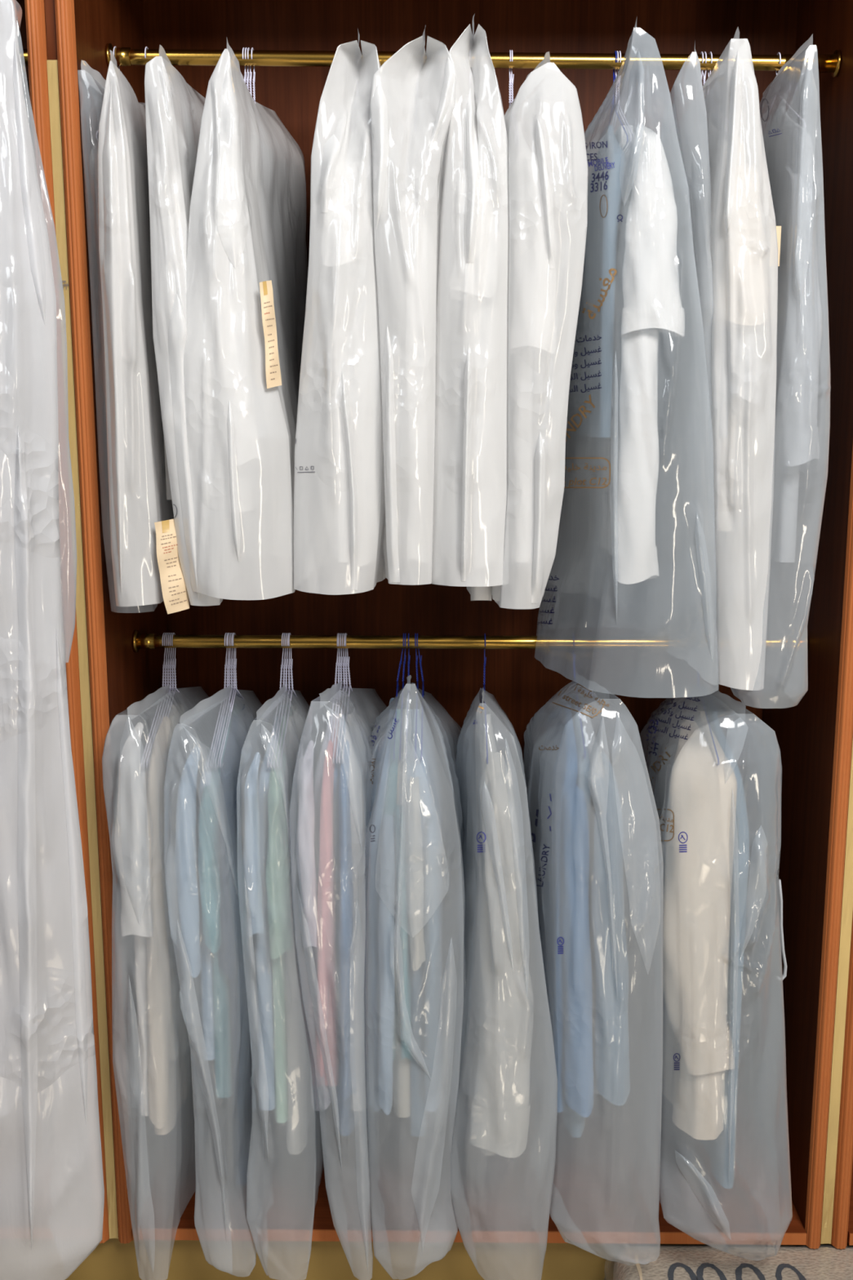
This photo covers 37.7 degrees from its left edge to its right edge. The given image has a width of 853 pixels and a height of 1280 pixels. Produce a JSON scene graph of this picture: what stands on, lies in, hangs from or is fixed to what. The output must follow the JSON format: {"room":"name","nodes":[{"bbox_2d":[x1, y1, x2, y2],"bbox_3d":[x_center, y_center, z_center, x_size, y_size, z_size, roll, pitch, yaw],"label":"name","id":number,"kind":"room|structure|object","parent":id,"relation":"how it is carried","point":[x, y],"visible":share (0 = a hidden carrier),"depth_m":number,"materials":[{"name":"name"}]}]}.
{"room":"laundry","nodes":[
{"label":"laundry","id":0,"kind":"room"},
{"bbox_3d":[0.000,1.690,0.169,6.000,0.100,5.710,0,11,1],"label":"floor","id":1,"kind":"structure","parent":0,"visible":0},
{"bbox_2d":[16,0,124,1279],"bbox_3d":[-1.179,-0.012,2.363,1.217,2.440,0.505,0,11,1],"label":"wardrobe","id":2,"kind":"object","parent":1,"relation":"on","point":[106,1261],"depth_m":2.10,"materials":[{"name":"brown wood"}]},
{"bbox_2d":[14,0,76,662],"bbox_3d":[-0.687,-0.505,2.124,0.159,0.981,0.724,-3,11,-14],"label":"bag","id":3,"kind":"object","parent":2,"relation":"hanging from","point":[19,11],"visible":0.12,"depth_m":1.80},
{"bbox_2d":[0,0,104,1279],"bbox_3d":[-0.748,-0.004,2.139,0.273,2.010,0.834,-3,11,-16],"label":"bag","id":4,"kind":"object","parent":2,"relation":"hanging from","point":[52,1189],"visible":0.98,"depth_m":1.84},
{"bbox_2d":[54,0,852,1279],"bbox_3d":[0.079,-0.010,2.347,1.300,2.440,0.505,0,11,1],"label":"wardrobe","id":5,"kind":"object","parent":1,"relation":"on","point":[295,43],"visible":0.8,"depth_m":2.37,"materials":[{"name":"brown wood"}]},
{"bbox_2d":[95,46,119,141],"bbox_3d":[-0.524,-0.917,2.145,0.013,0.189,0.382,0,11,1],"label":"wire hanger","id":6,"kind":"object","parent":5,"relation":"hanging from","point":[97,131],"visible":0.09,"depth_m":1.98,"materials":[{"name":"white"}]},
{"bbox_2d":[88,141,111,559],"bbox_3d":[-0.531,-0.527,2.218,0.044,0.732,0.333,0,11,1],"label":"shirt","id":7,"kind":"object","parent":6,"relation":"hanging from","point":[91,160],"visible":0.09,"depth_m":2.06,"materials":[{"name":"fabric"}]},
{"bbox_2d":[78,60,157,611],"bbox_3d":[-0.500,-0.534,2.237,0.085,0.907,0.474,0,11,1],"label":"bag","id":8,"kind":"object","parent":6,"relation":"hanging from","point":[93,77],"visible":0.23,"depth_m":2.02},
{"bbox_2d":[97,49,173,606],"bbox_3d":[-0.496,-0.526,2.187,0.089,0.871,0.551,-1,11,-7],"label":"bag","id":9,"kind":"object","parent":6,"relation":"hanging from","point":[137,490],"visible":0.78,"depth_m":1.96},
{"bbox_2d":[94,150,107,457],"bbox_3d":[-0.511,-0.570,2.181,0.068,0.624,0.450,-1,11,-5],"label":"shirt","id":10,"kind":"object","parent":9,"relation":"attached to","point":[96,153],"visible":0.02,"depth_m":2.02,"materials":[{"name":"fabric"}]},
{"bbox_2d":[109,47,132,66],"bbox_3d":[-0.520,-0.994,2.130,0.032,0.029,0.029,0,11,1],"label":"socket","id":11,"kind":"object","parent":5,"relation":"attached to","point":[123,55],"depth_m":2.12,"materials":[{"name":"gold metal"}]},
{"bbox_2d":[135,633,155,648],"bbox_3d":[-0.519,0.002,2.317,0.032,0.029,0.029,0,11,1],"label":"socket","id":12,"kind":"object","parent":5,"relation":"attached to","point":[143,641],"depth_m":2.30,"materials":[{"name":"gold metal"}]},
{"bbox_2d":[148,632,172,766],"bbox_3d":[-0.476,0.088,2.332,0.006,0.207,0.382,0,11,1],"label":"wire hanger","id":13,"kind":"object","parent":5,"relation":"hanging from","point":[169,633],"visible":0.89,"depth_m":2.33,"materials":[{"name":"white"}]},
{"bbox_2d":[102,683,232,1273],"bbox_3d":[-0.478,0.580,2.382,0.138,1.047,0.595,1,11,5],"label":"bag","id":14,"kind":"object","parent":13,"relation":"hanging from","point":[155,704],"visible":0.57,"depth_m":2.22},
{"bbox_2d":[142,704,201,1134],"bbox_3d":[-0.477,0.494,2.395,0.057,0.766,0.421,0,11,1],"label":"shirt","id":15,"kind":"object","parent":13,"relation":"hanging from","point":[162,1071],"visible":0.54,"depth_m":2.21,"materials":[{"name":"fabric"}]},
{"bbox_2d":[140,632,185,768],"bbox_3d":[-0.489,0.088,2.333,0.009,0.207,0.382,0,11,1],"label":"wire hanger","id":16,"kind":"object","parent":5,"relation":"hanging from","point":[163,664],"visible":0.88,"depth_m":2.30,"materials":[{"name":"white"}]},
{"bbox_2d":[114,704,172,1115],"bbox_3d":[-0.501,0.480,2.377,0.059,0.726,0.453,0,11,1],"label":"shirt","id":17,"kind":"object","parent":16,"relation":"hanging from","point":[130,835],"visible":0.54,"depth_m":2.15,"materials":[{"name":"fabric"}]},
{"bbox_2d":[168,632,179,710],"bbox_3d":[-0.468,0.088,2.332,0.005,0.206,0.382,0,11,1],"label":"wire hanger","id":18,"kind":"object","parent":5,"relation":"hanging from","point":[175,659],"visible":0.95,"depth_m":2.33,"materials":[{"name":"white"}]},
{"bbox_2d":[166,704,207,1060],"bbox_3d":[-0.459,0.427,2.396,0.050,0.601,0.395,0,11,1],"label":"shirt","id":19,"kind":"object","parent":18,"relation":"hanging from","point":[175,1011],"visible":0.12,"depth_m":2.25,"materials":[{"name":"fabric"}]},
{"bbox_2d":[144,44,222,605],"bbox_3d":[-0.404,-0.542,2.176,0.117,0.896,0.582,-1,11,-3],"label":"bag","id":20,"kind":"object","parent":5,"relation":"hanging from","point":[174,109],"visible":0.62,"depth_m":1.91,"materials":[{"name":"grey"}]},
{"bbox_2d":[164,440,171,499],"bbox_3d":[-0.415,-0.586,2.175,0.078,0.656,0.453,-1,11,-7],"label":"shirt","id":21,"kind":"object","parent":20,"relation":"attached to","point":[167,480],"visible":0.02,"depth_m":2.07,"materials":[{"name":"fabric"}]},
{"bbox_2d":[154,519,189,613],"bbox_3d":[-0.405,-0.118,1.998,0.052,0.153,0.017,-6,12,-28],"label":"receipt","id":22,"kind":"object","parent":20,"relation":"attached to","point":[175,594],"visible":1,"depth_m":2.00,"materials":[{"name":"beige paper"}]},
{"bbox_2d":[209,632,229,768],"bbox_3d":[-0.370,0.088,2.331,0.007,0.206,0.382,0,11,1],"label":"wire hanger","id":23,"kind":"object","parent":5,"relation":"hanging from","point":[228,663],"visible":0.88,"depth_m":2.30,"materials":[{"name":"white"}]},
{"bbox_2d":[207,632,235,768],"bbox_3d":[-0.374,0.088,2.331,0.008,0.206,0.382,0,11,1],"label":"wire hanger","id":24,"kind":"object","parent":5,"relation":"hanging from","point":[225,634],"visible":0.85,"depth_m":2.30,"materials":[{"name":"white"}]},
{"bbox_2d":[197,703,239,1097],"bbox_3d":[-0.369,0.467,2.379,0.048,0.676,0.440,0,11,1],"label":"shirt","id":25,"kind":"object","parent":24,"relation":"hanging from","point":[209,873],"visible":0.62,"depth_m":2.17,"materials":[{"name":"fabric"}]},
{"bbox_2d":[212,632,231,768],"bbox_3d":[-0.366,0.088,2.331,0.006,0.206,0.382,0,11,1],"label":"wire hanger","id":26,"kind":"object","parent":5,"relation":"hanging from","point":[228,633],"visible":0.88,"depth_m":2.30,"materials":[{"name":"white"}]},
{"bbox_2d":[173,703,233,1060],"bbox_3d":[-0.390,0.432,2.367,0.064,0.603,0.450,1,11,4],"label":"shirt","id":27,"kind":"object","parent":26,"relation":"hanging from","point":[194,949],"visible":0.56,"depth_m":2.16,"materials":[{"name":"fabric"}]},
{"bbox_2d":[214,632,232,768],"bbox_3d":[-0.362,0.088,2.331,0.006,0.206,0.382,0,11,1],"label":"wire hanger","id":28,"kind":"object","parent":5,"relation":"hanging from","point":[230,634],"visible":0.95,"depth_m":2.30,"materials":[{"name":"white"}]},
{"bbox_2d":[164,681,282,1276],"bbox_3d":[-0.369,0.577,2.375,0.155,1.018,0.605,0,11,1],"label":"bag","id":29,"kind":"object","parent":28,"relation":"hanging from","point":[193,723],"visible":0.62,"depth_m":2.20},
{"bbox_2d":[217,632,240,767],"bbox_3d":[-0.358,0.088,2.331,0.005,0.206,0.382,0,11,1],"label":"wire hanger","id":30,"kind":"object","parent":5,"relation":"hanging from","point":[233,676],"visible":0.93,"depth_m":2.30,"materials":[{"name":"white"}]},
{"bbox_2d":[217,704,270,1185],"bbox_3d":[-0.342,0.551,2.404,0.051,0.852,0.421,0,11,1],"label":"shirt","id":31,"kind":"object","parent":30,"relation":"hanging from","point":[229,770],"visible":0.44,"depth_m":2.20,"materials":[{"name":"fabric"}]},
{"bbox_2d":[219,632,244,768],"bbox_3d":[-0.355,0.088,2.331,0.005,0.206,0.382,0,11,1],"label":"wire hanger","id":32,"kind":"object","parent":5,"relation":"hanging from","point":[233,634],"visible":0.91,"depth_m":2.30,"materials":[{"name":"white"}]},
{"bbox_2d":[244,47,248,89],"bbox_3d":[-0.305,-0.915,2.142,0.005,0.186,0.382,0,11,1],"label":"wire hanger","id":33,"kind":"object","parent":5,"relation":"hanging from","point":[246,48],"visible":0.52,"depth_m":2.13,"materials":[{"name":"white"}]},
{"bbox_2d":[183,39,307,599],"bbox_3d":[-0.302,-0.531,2.163,0.190,0.846,0.616,0,11,1],"label":"bag","id":34,"kind":"object","parent":33,"relation":"hanging from","point":[247,222],"visible":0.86,"depth_m":1.92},
{"bbox_2d":[259,280,281,388],"bbox_3d":[-0.237,-0.466,1.906,0.014,0.162,0.035,8,13,37],"label":"receipt","id":35,"kind":"object","parent":34,"relation":"attached to","point":[273,379],"visible":1,"depth_m":1.90,"materials":[{"name":"beige paper"}]},
{"bbox_2d":[270,632,293,768],"bbox_3d":[-0.265,0.088,2.330,0.007,0.206,0.382,0,11,1],"label":"wire hanger","id":36,"kind":"object","parent":5,"relation":"hanging from","point":[284,665],"visible":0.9,"depth_m":2.30,"materials":[{"name":"white"}]},
{"bbox_2d":[243,725,276,1111],"bbox_3d":[-0.286,0.480,2.377,0.054,0.700,0.448,0,11,1],"label":"shirt","id":37,"kind":"object","parent":36,"relation":"hanging from","point":[256,788],"visible":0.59,"depth_m":2.19,"materials":[{"name":"fabric"}]},
{"bbox_2d":[273,632,299,768],"bbox_3d":[-0.260,0.088,2.330,0.006,0.206,0.382,0,11,1],"label":"wire hanger","id":38,"kind":"object","parent":5,"relation":"hanging from","point":[286,633],"visible":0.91,"depth_m":2.32,"materials":[{"name":"white"}]},
{"bbox_2d":[266,738,292,1123],"bbox_3d":[-0.263,0.492,2.381,0.049,0.725,0.442,0,11,-1],"label":"shirt","id":39,"kind":"object","parent":38,"relation":"hanging from","point":[277,875],"visible":0.56,"depth_m":2.16,"materials":[{"name":"fabric"}]},
{"bbox_2d":[235,683,324,1276],"bbox_3d":[-0.260,0.577,2.372,0.155,1.031,0.604,0,11,1],"label":"bag","id":40,"kind":"object","parent":38,"relation":"hanging from","point":[277,711],"visible":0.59,"depth_m":2.18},
{"bbox_2d":[280,632,304,768],"bbox_3d":[-0.251,0.088,2.329,0.006,0.206,0.382,0,11,1],"label":"wire hanger","id":41,"kind":"object","parent":5,"relation":"hanging from","point":[291,660],"visible":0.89,"depth_m":2.32,"materials":[{"name":"white"}]},
{"bbox_2d":[284,704,314,1154],"bbox_3d":[-0.241,0.518,2.410,0.050,0.788,0.395,0,11,1],"label":"shirt","id":42,"kind":"object","parent":41,"relation":"hanging from","point":[300,1112],"visible":0.29,"depth_m":2.27,"materials":[{"name":"fabric"}]},
{"bbox_2d":[328,632,338,742],"bbox_3d":[-0.167,0.084,2.328,0.009,0.198,0.382,0,11,1],"label":"wire hanger","id":43,"kind":"object","parent":5,"relation":"hanging from","point":[336,663],"visible":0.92,"depth_m":2.31,"materials":[{"name":"white"}]},
{"bbox_2d":[295,703,339,1109],"bbox_3d":[-0.189,0.479,2.375,0.057,0.704,0.448,0,11,2],"label":"shirt","id":44,"kind":"object","parent":43,"relation":"hanging from","point":[309,786],"visible":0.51,"depth_m":2.15,"materials":[{"name":"fabric"}]},
{"bbox_2d":[332,632,342,764],"bbox_3d":[-0.158,0.085,2.328,0.006,0.198,0.382,0,11,1],"label":"wire hanger","id":45,"kind":"object","parent":5,"relation":"hanging from","point":[341,657],"visible":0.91,"depth_m":2.27,"materials":[{"name":"white"}]},
{"bbox_2d":[288,681,394,1275],"bbox_3d":[-0.153,0.558,2.369,0.161,1.057,0.620,1,11,5],"label":"bag","id":46,"kind":"object","parent":45,"relation":"hanging from","point":[354,709],"visible":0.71,"depth_m":2.19,"materials":[{"name":"blue"}]},
{"bbox_2d":[335,632,346,764],"bbox_3d":[-0.153,0.085,2.327,0.005,0.198,0.382,0,11,1],"label":"wire hanger","id":47,"kind":"object","parent":5,"relation":"hanging from","point":[344,656],"visible":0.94,"depth_m":2.30,"materials":[{"name":"white"}]},
{"bbox_2d":[315,704,342,1086],"bbox_3d":[-0.171,0.455,2.365,0.049,0.654,0.458,0,11,1],"label":"shirt","id":48,"kind":"object","parent":47,"relation":"hanging from","point":[326,1019],"visible":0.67,"depth_m":2.17,"materials":[{"name":"fabric"}]},
{"bbox_2d":[345,726,370,1111],"bbox_3d":[-0.127,0.474,2.400,0.055,0.704,0.395,0,11,1],"label":"shirt","id":49,"kind":"object","parent":47,"relation":"hanging from","point":[357,806],"visible":0.2,"depth_m":2.21,"materials":[{"name":"fabric"}]},
{"bbox_2d":[338,632,348,764],"bbox_3d":[-0.149,0.085,2.327,0.006,0.198,0.382,0,11,1],"label":"wire hanger","id":50,"kind":"object","parent":5,"relation":"hanging from","point":[346,658],"visible":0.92,"depth_m":2.30,"materials":[{"name":"white"}]},
{"bbox_2d":[342,632,352,763],"bbox_3d":[-0.145,0.085,2.327,0.009,0.198,0.382,0,11,1],"label":"wire hanger","id":51,"kind":"object","parent":5,"relation":"hanging from","point":[348,656],"visible":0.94,"depth_m":2.31,"materials":[{"name":"white"}]},
{"bbox_2d":[333,707,358,1136],"bbox_3d":[-0.147,0.502,2.384,0.048,0.754,0.438,0,11,1],"label":"shirt","id":52,"kind":"object","parent":51,"relation":"hanging from","point":[347,1118],"visible":0.56,"depth_m":2.19,"materials":[{"name":"fabric"}]},
{"bbox_2d":[393,633,404,760],"bbox_3d":[-0.048,0.082,2.325,0.015,0.192,0.382,0,11,1],"label":"wire hanger","id":53,"kind":"object","parent":5,"relation":"hanging from","point":[400,662],"visible":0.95,"depth_m":2.30,"materials":[{"name":"blue"}]},
{"bbox_2d":[367,697,399,1115],"bbox_3d":[-0.081,0.473,2.378,0.062,0.714,0.438,0,11,1],"label":"shirt","id":54,"kind":"object","parent":53,"relation":"hanging from","point":[382,851],"visible":0.7,"depth_m":2.19,"materials":[{"name":"fabric"}]},
{"bbox_2d":[399,633,406,760],"bbox_3d":[-0.042,0.082,2.325,0.008,0.192,0.382,0,11,1],"label":"wire hanger","id":55,"kind":"object","parent":5,"relation":"hanging from","point":[404,661],"visible":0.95,"depth_m":2.29,"materials":[{"name":"blue"}]},
{"bbox_2d":[381,697,412,1060],"bbox_3d":[-0.063,0.424,2.374,0.061,0.615,0.426,0,11,-2],"label":"shirt","id":56,"kind":"object","parent":55,"relation":"hanging from","point":[390,807],"visible":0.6,"depth_m":2.18,"materials":[{"name":"fabric"}]},
{"bbox_2d":[404,633,410,760],"bbox_3d":[-0.033,0.082,2.325,0.005,0.192,0.382,0,11,1],"label":"wire hanger","id":57,"kind":"object","parent":5,"relation":"hanging from","point":[409,656],"visible":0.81,"depth_m":2.28,"materials":[{"name":"blue"}]},
{"bbox_2d":[393,697,425,1117],"bbox_3d":[-0.038,0.480,2.373,0.057,0.726,0.449,-1,11,-2],"label":"shirt","id":58,"kind":"object","parent":57,"relation":"hanging from","point":[402,1087],"visible":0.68,"depth_m":2.17,"materials":[{"name":"fabric"}]},
{"bbox_2d":[361,675,467,1279],"bbox_3d":[-0.021,0.547,2.361,0.210,1.087,0.631,0,11,1],"label":"bag","id":59,"kind":"object","parent":57,"relation":"hanging from","point":[445,731],"visible":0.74,"depth_m":2.19,"materials":[{"name":"grey"}]},
{"bbox_2d":[414,633,418,760],"bbox_3d":[-0.018,0.082,2.325,0.006,0.192,0.382,0,11,1],"label":"wire hanger","id":60,"kind":"object","parent":5,"relation":"hanging from","point":[416,655],"visible":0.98,"depth_m":2.29,"materials":[{"name":"blue"}]},
{"bbox_2d":[404,697,440,1136],"bbox_3d":[-0.016,0.498,2.380,0.062,0.764,0.438,-1,11,-3],"label":"shirt","id":61,"kind":"object","parent":60,"relation":"hanging from","point":[425,982],"visible":0.69,"depth_m":2.20,"materials":[{"name":"fabric"}]},
{"bbox_2d":[416,633,424,760],"bbox_3d":[-0.011,0.082,2.325,0.013,0.192,0.382,0,11,1],"label":"wire hanger","id":62,"kind":"object","parent":5,"relation":"hanging from","point":[420,659],"visible":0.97,"depth_m":2.30,"materials":[{"name":"blue"}]},
{"bbox_2d":[410,697,443,1111],"bbox_3d":[0.002,0.469,2.397,0.062,0.714,0.395,0,11,1],"label":"shirt","id":63,"kind":"object","parent":62,"relation":"hanging from","point":[427,770],"visible":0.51,"depth_m":2.26,"materials":[{"name":"fabric"}]},
{"bbox_2d":[137,1088,805,1232],"bbox_3d":[0.080,1.054,2.543,1.240,0.022,0.487,0,11,1],"label":"shelf","id":64,"kind":"object","parent":5,"relation":"attached to","point":[595,1182],"depth_m":2.43,"materials":[{"name":"brown wood"}]},
{"bbox_2d":[480,633,488,764],"bbox_3d":[0.108,0.085,2.324,0.005,0.197,0.382,0,11,1],"label":"wire hanger","id":65,"kind":"object","parent":5,"relation":"hanging from","point":[485,660],"visible":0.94,"depth_m":2.28,"materials":[{"name":"blue"}]},
{"bbox_2d":[470,702,533,1157],"bbox_3d":[0.136,0.522,2.375,0.111,0.792,0.456,0,11,1],"label":"shirt","id":66,"kind":"object","parent":65,"relation":"hanging from","point":[503,1030],"visible":0.97,"depth_m":2.19,"materials":[{"name":"fabric"}]},
{"bbox_2d":[448,688,557,1279],"bbox_3d":[0.132,0.566,2.359,0.192,1.061,0.625,0,11,1],"label":"bag","id":67,"kind":"object","parent":65,"relation":"hanging from","point":[465,763],"visible":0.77,"depth_m":2.22,"materials":[{"name":"blue"}]},
{"bbox_2d":[508,49,511,107],"bbox_3d":[0.143,-0.910,2.138,0.005,0.185,0.382,0,11,1],"label":"wire hanger","id":68,"kind":"object","parent":5,"relation":"hanging from","point":[510,78],"visible":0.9,"depth_m":2.13,"materials":[{"name":"white"}]},
{"bbox_2d":[491,51,587,608],"bbox_3d":[0.170,-0.517,2.154,0.137,0.851,0.616,0,11,-2],"label":"bag","id":69,"kind":"object","parent":68,"relation":"hanging from","point":[548,163],"visible":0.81,"depth_m":1.88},
{"bbox_2d":[572,633,586,758],"bbox_3d":[0.273,0.080,2.321,0.008,0.186,0.382,0,11,1],"label":"wire hanger","id":70,"kind":"object","parent":5,"relation":"hanging from","point":[574,658],"visible":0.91,"depth_m":2.29,"materials":[{"name":"blue"}]},
{"bbox_2d":[535,717,593,1117],"bbox_3d":[0.247,0.469,2.373,0.078,0.723,0.436,-1,11,-5],"label":"shirt","id":71,"kind":"object","parent":70,"relation":"hanging from","point":[570,838],"visible":0.69,"depth_m":2.19,"materials":[{"name":"fabric"}]},
{"bbox_2d":[580,703,604,1093],"bbox_3d":[0.306,0.447,2.389,0.054,0.686,0.395,0,11,1],"label":"shirt","id":72,"kind":"object","parent":70,"relation":"hanging from","point":[597,767],"visible":0.23,"depth_m":2.23,"materials":[{"name":"fabric"}]},
{"bbox_2d":[524,672,664,1265],"bbox_3d":[0.301,0.541,2.349,0.231,1.021,0.639,0,11,1],"label":"bag","id":73,"kind":"object","parent":70,"relation":"hanging from","point":[549,722],"visible":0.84,"depth_m":2.24,"materials":[{"name":"blue"}]},
{"bbox_2d":[563,709,630,1137],"bbox_3d":[0.282,0.495,2.367,0.100,0.772,0.451,-2,11,-10],"label":"shirt","id":74,"kind":"object","parent":70,"relation":"hanging from","point":[611,1056],"visible":0.45,"depth_m":2.17,"materials":[{"name":"fabric"}]},
{"bbox_2d":[608,50,628,150],"bbox_3d":[0.320,-0.907,2.136,0.006,0.186,0.382,0,11,1],"label":"wire hanger","id":75,"kind":"object","parent":5,"relation":"hanging from","point":[614,75],"visible":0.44,"depth_m":2.11,"materials":[{"name":"blue"}]},
{"bbox_2d":[570,124,625,437],"bbox_3d":[0.297,-0.620,2.190,0.052,0.514,0.416,0,11,1],"label":"shirt","id":76,"kind":"object","parent":75,"relation":"hanging from","point":[602,233],"visible":0.77,"depth_m":2.03,"materials":[{"name":"fabric"}]},
{"bbox_2d":[599,124,659,584],"bbox_3d":[0.346,-0.492,2.143,0.077,0.748,0.387,0,11,1],"label":"garment","id":77,"kind":"object","parent":75,"relation":"hanging from","point":[628,504],"visible":0.7,"depth_m":2.01,"materials":[{"name":"fabric"}]},
{"bbox_2d":[613,50,634,155],"bbox_3d":[0.328,-0.907,2.136,0.005,0.186,0.382,0,11,1],"label":"wire hanger","id":78,"kind":"object","parent":5,"relation":"hanging from","point":[620,51],"visible":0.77,"depth_m":2.11,"materials":[{"name":"white"}]},
{"bbox_2d":[534,19,718,690],"bbox_3d":[0.333,-0.464,2.173,0.275,1.007,0.642,0,11,1],"label":"bag","id":79,"kind":"object","parent":78,"relation":"hanging from","point":[602,114],"visible":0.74,"depth_m":1.96,"materials":[{"name":"blue"}]},
{"bbox_2d":[621,124,684,386],"bbox_3d":[0.359,-0.520,2.157,0.100,0.698,0.453,0,11,1],"label":"shirt","id":80,"kind":"object","parent":78,"relation":"hanging from","point":[650,274],"visible":0.54,"depth_m":1.93,"materials":[{"name":"fabric"}]},
{"bbox_2d":[677,671,719,765],"bbox_3d":[0.503,0.086,2.319,0.008,0.198,0.382,0,11,1],"label":"wire hanger","id":81,"kind":"object","parent":5,"relation":"hanging from","point":[698,678],"visible":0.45,"depth_m":2.27,"materials":[{"name":"blue"}]},
{"bbox_2d":[652,699,737,1140],"bbox_3d":[0.488,0.492,2.383,0.145,0.752,0.458,0,11,1],"label":"coat","id":82,"kind":"object","parent":81,"relation":"hanging from","point":[703,793],"visible":0.87,"depth_m":2.17,"materials":[{"name":"fabric"}]},
{"bbox_2d":[629,680,792,1259],"bbox_3d":[0.495,0.551,2.345,0.247,0.992,0.646,-1,11,-5],"label":"bag","id":83,"kind":"object","parent":81,"relation":"hanging from","point":[735,707],"visible":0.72,"depth_m":2.24,"materials":[{"name":"blue"}]},
{"bbox_2d":[776,879,786,981],"bbox_3d":[0.612,0.500,2.151,0.024,0.185,0.010,0,11,1],"label":"strap loop","id":84,"kind":"object","parent":83,"relation":"hanging from","point":[784,975],"visible":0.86,"depth_m":2.15,"materials":[{"name":"fabric"}]},
{"bbox_2d":[699,699,749,1188],"bbox_3d":[0.547,0.545,2.405,0.063,0.862,0.395,0,11,1],"label":"shirt","id":85,"kind":"object","parent":81,"relation":"hanging from","point":[717,1149],"visible":0.35,"depth_m":2.23,"materials":[{"name":"fabric"}]},
{"bbox_2d":[700,51,703,77],"bbox_3d":[0.467,-0.913,2.132,0.005,0.168,0.382,0,11,1],"label":"wire hanger","id":86,"kind":"object","parent":5,"relation":"hanging from","point":[701,52],"visible":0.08,"depth_m":2.11,"materials":[{"name":"white"}]},
{"bbox_2d":[660,40,712,651],"bbox_3d":[0.459,-0.483,2.188,0.122,0.962,0.562,2,11,10],"label":"bag","id":87,"kind":"object","parent":86,"relation":"hanging from","point":[692,82],"visible":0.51,"depth_m":2.03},
{"bbox_2d":[707,51,712,76],"bbox_3d":[0.480,-0.913,2.132,0.006,0.168,0.382,0,11,1],"label":"wire hanger","id":88,"kind":"object","parent":5,"relation":"hanging from","point":[708,73],"visible":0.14,"depth_m":2.11,"materials":[{"name":"white"}]},
{"bbox_2d":[644,26,777,690],"bbox_3d":[0.493,-0.457,2.169,0.131,0.993,0.602,0,11,1],"label":"bag","id":89,"kind":"object","parent":88,"relation":"hanging from","point":[739,294],"visible":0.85,"depth_m":1.94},
{"bbox_2d":[775,52,806,133],"bbox_3d":[0.597,-0.913,2.131,0.005,0.164,0.382,0,11,1],"label":"wire hanger","id":90,"kind":"object","parent":5,"relation":"hanging from","point":[797,114],"visible":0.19,"depth_m":1.99,"materials":[{"name":"white"}]},
{"bbox_2d":[730,33,831,705],"bbox_3d":[0.587,-0.451,2.175,0.133,1.032,0.599,1,11,6],"label":"bag","id":91,"kind":"object","parent":90,"relation":"hanging from","point":[781,91],"visible":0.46,"depth_m":1.96,"materials":[{"name":"blue"}]},
{"bbox_2d":[766,106,822,562],"bbox_3d":[0.597,-0.528,2.176,0.067,0.748,0.446,0,11,-2],"label":"shirt","id":92,"kind":"object","parent":90,"relation":"hanging from","point":[799,312],"visible":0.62,"depth_m":1.99,"materials":[{"name":"fabric"}]},
{"bbox_2d":[784,635,804,651],"bbox_3d":[0.677,0.006,2.302,0.032,0.029,0.029,0,11,1],"label":"socket","id":93,"kind":"object","parent":5,"relation":"attached to","point":[790,645],"depth_m":2.29,"materials":[{"name":"gold metal"}]},
{"bbox_2d":[784,53,837,73],"bbox_3d":[0.649,-0.977,2.118,0.086,0.029,0.029,0,11,1],"label":"socket","id":94,"kind":"object","parent":5,"relation":"attached to","point":[827,63],"depth_m":2.11,"materials":[{"name":"gold metal"}]},
{"bbox_3d":[0.075,-0.918,2.137,0.005,0.171,0.382,0,11,1],"label":"wire hanger","id":95,"kind":"object","parent":5,"relation":"hanging from","visible":0},
{"bbox_2d":[431,13,509,586],"bbox_3d":[0.074,-0.552,2.152,0.145,0.847,0.614,0,11,1],"label":"bag","id":96,"kind":"object","parent":95,"relation":"hanging from","point":[470,495],"visible":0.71,"depth_m":1.89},
{"bbox_2d":[466,586,491,600],"bbox_3d":[0.101,-0.500,2.189,0.066,0.832,0.446,0,11,1],"label":"trousers","id":97,"kind":"object","parent":95,"relation":"hanging from","point":[477,593],"visible":0.02,"depth_m":2.10,"materials":[{"name":"fabric"}]},
{"bbox_3d":[-0.117,-0.919,2.139,0.005,0.173,0.382,0,11,1],"label":"wire hanger","id":98,"kind":"object","parent":5,"relation":"hanging from","visible":0},
{"bbox_2d":[293,29,385,595],"bbox_3d":[-0.128,-0.541,2.158,0.153,0.850,0.613,0,11,3],"label":"bag","id":99,"kind":"object","parent":98,"relation":"hanging from","point":[340,507],"visible":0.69,"depth_m":1.90,"materials":[{"name":"grey"}]},
{"bbox_3d":[-0.015,-0.918,2.138,0.005,0.172,0.382,0,11,1],"label":"wire hanger","id":100,"kind":"object","parent":5,"relation":"hanging from","visible":0},
{"bbox_2d":[370,25,456,585],"bbox_3d":[-0.020,-0.547,2.156,0.151,0.832,0.614,0,11,1],"label":"bag","id":101,"kind":"object","parent":100,"relation":"hanging from","point":[413,98],"visible":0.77,"depth_m":1.87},
{"bbox_2d":[604,1243,852,1279],"bbox_3d":[0.836,1.197,2.192,1.021,0.119,0.305,0,11,1],"label":"carpet","id":102,"kind":"object","parent":1,"relation":"on","point":[673,1262],"visible":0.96,"depth_m":2.26,"materials":[{"name":"grey carpet"}]},
{"bbox_2d":[820,737,852,1248],"bbox_3d":[1.239,-0.008,2.332,1.019,2.440,0.505,0,11,1],"label":"wardrobe","id":103,"kind":"object","parent":1,"relation":"on","point":[842,1237],"depth_m":2.25,"materials":[{"name":"brown wood"}]},
{"bbox_2d":[847,1161,852,1243],"bbox_3d":[1.264,1.055,2.528,0.970,0.022,0.487,0,11,1],"label":"shelf","id":104,"kind":"object","parent":103,"relation":"attached to","point":[850,1227],"depth_m":2.34,"materials":[{"name":"brown wood"}]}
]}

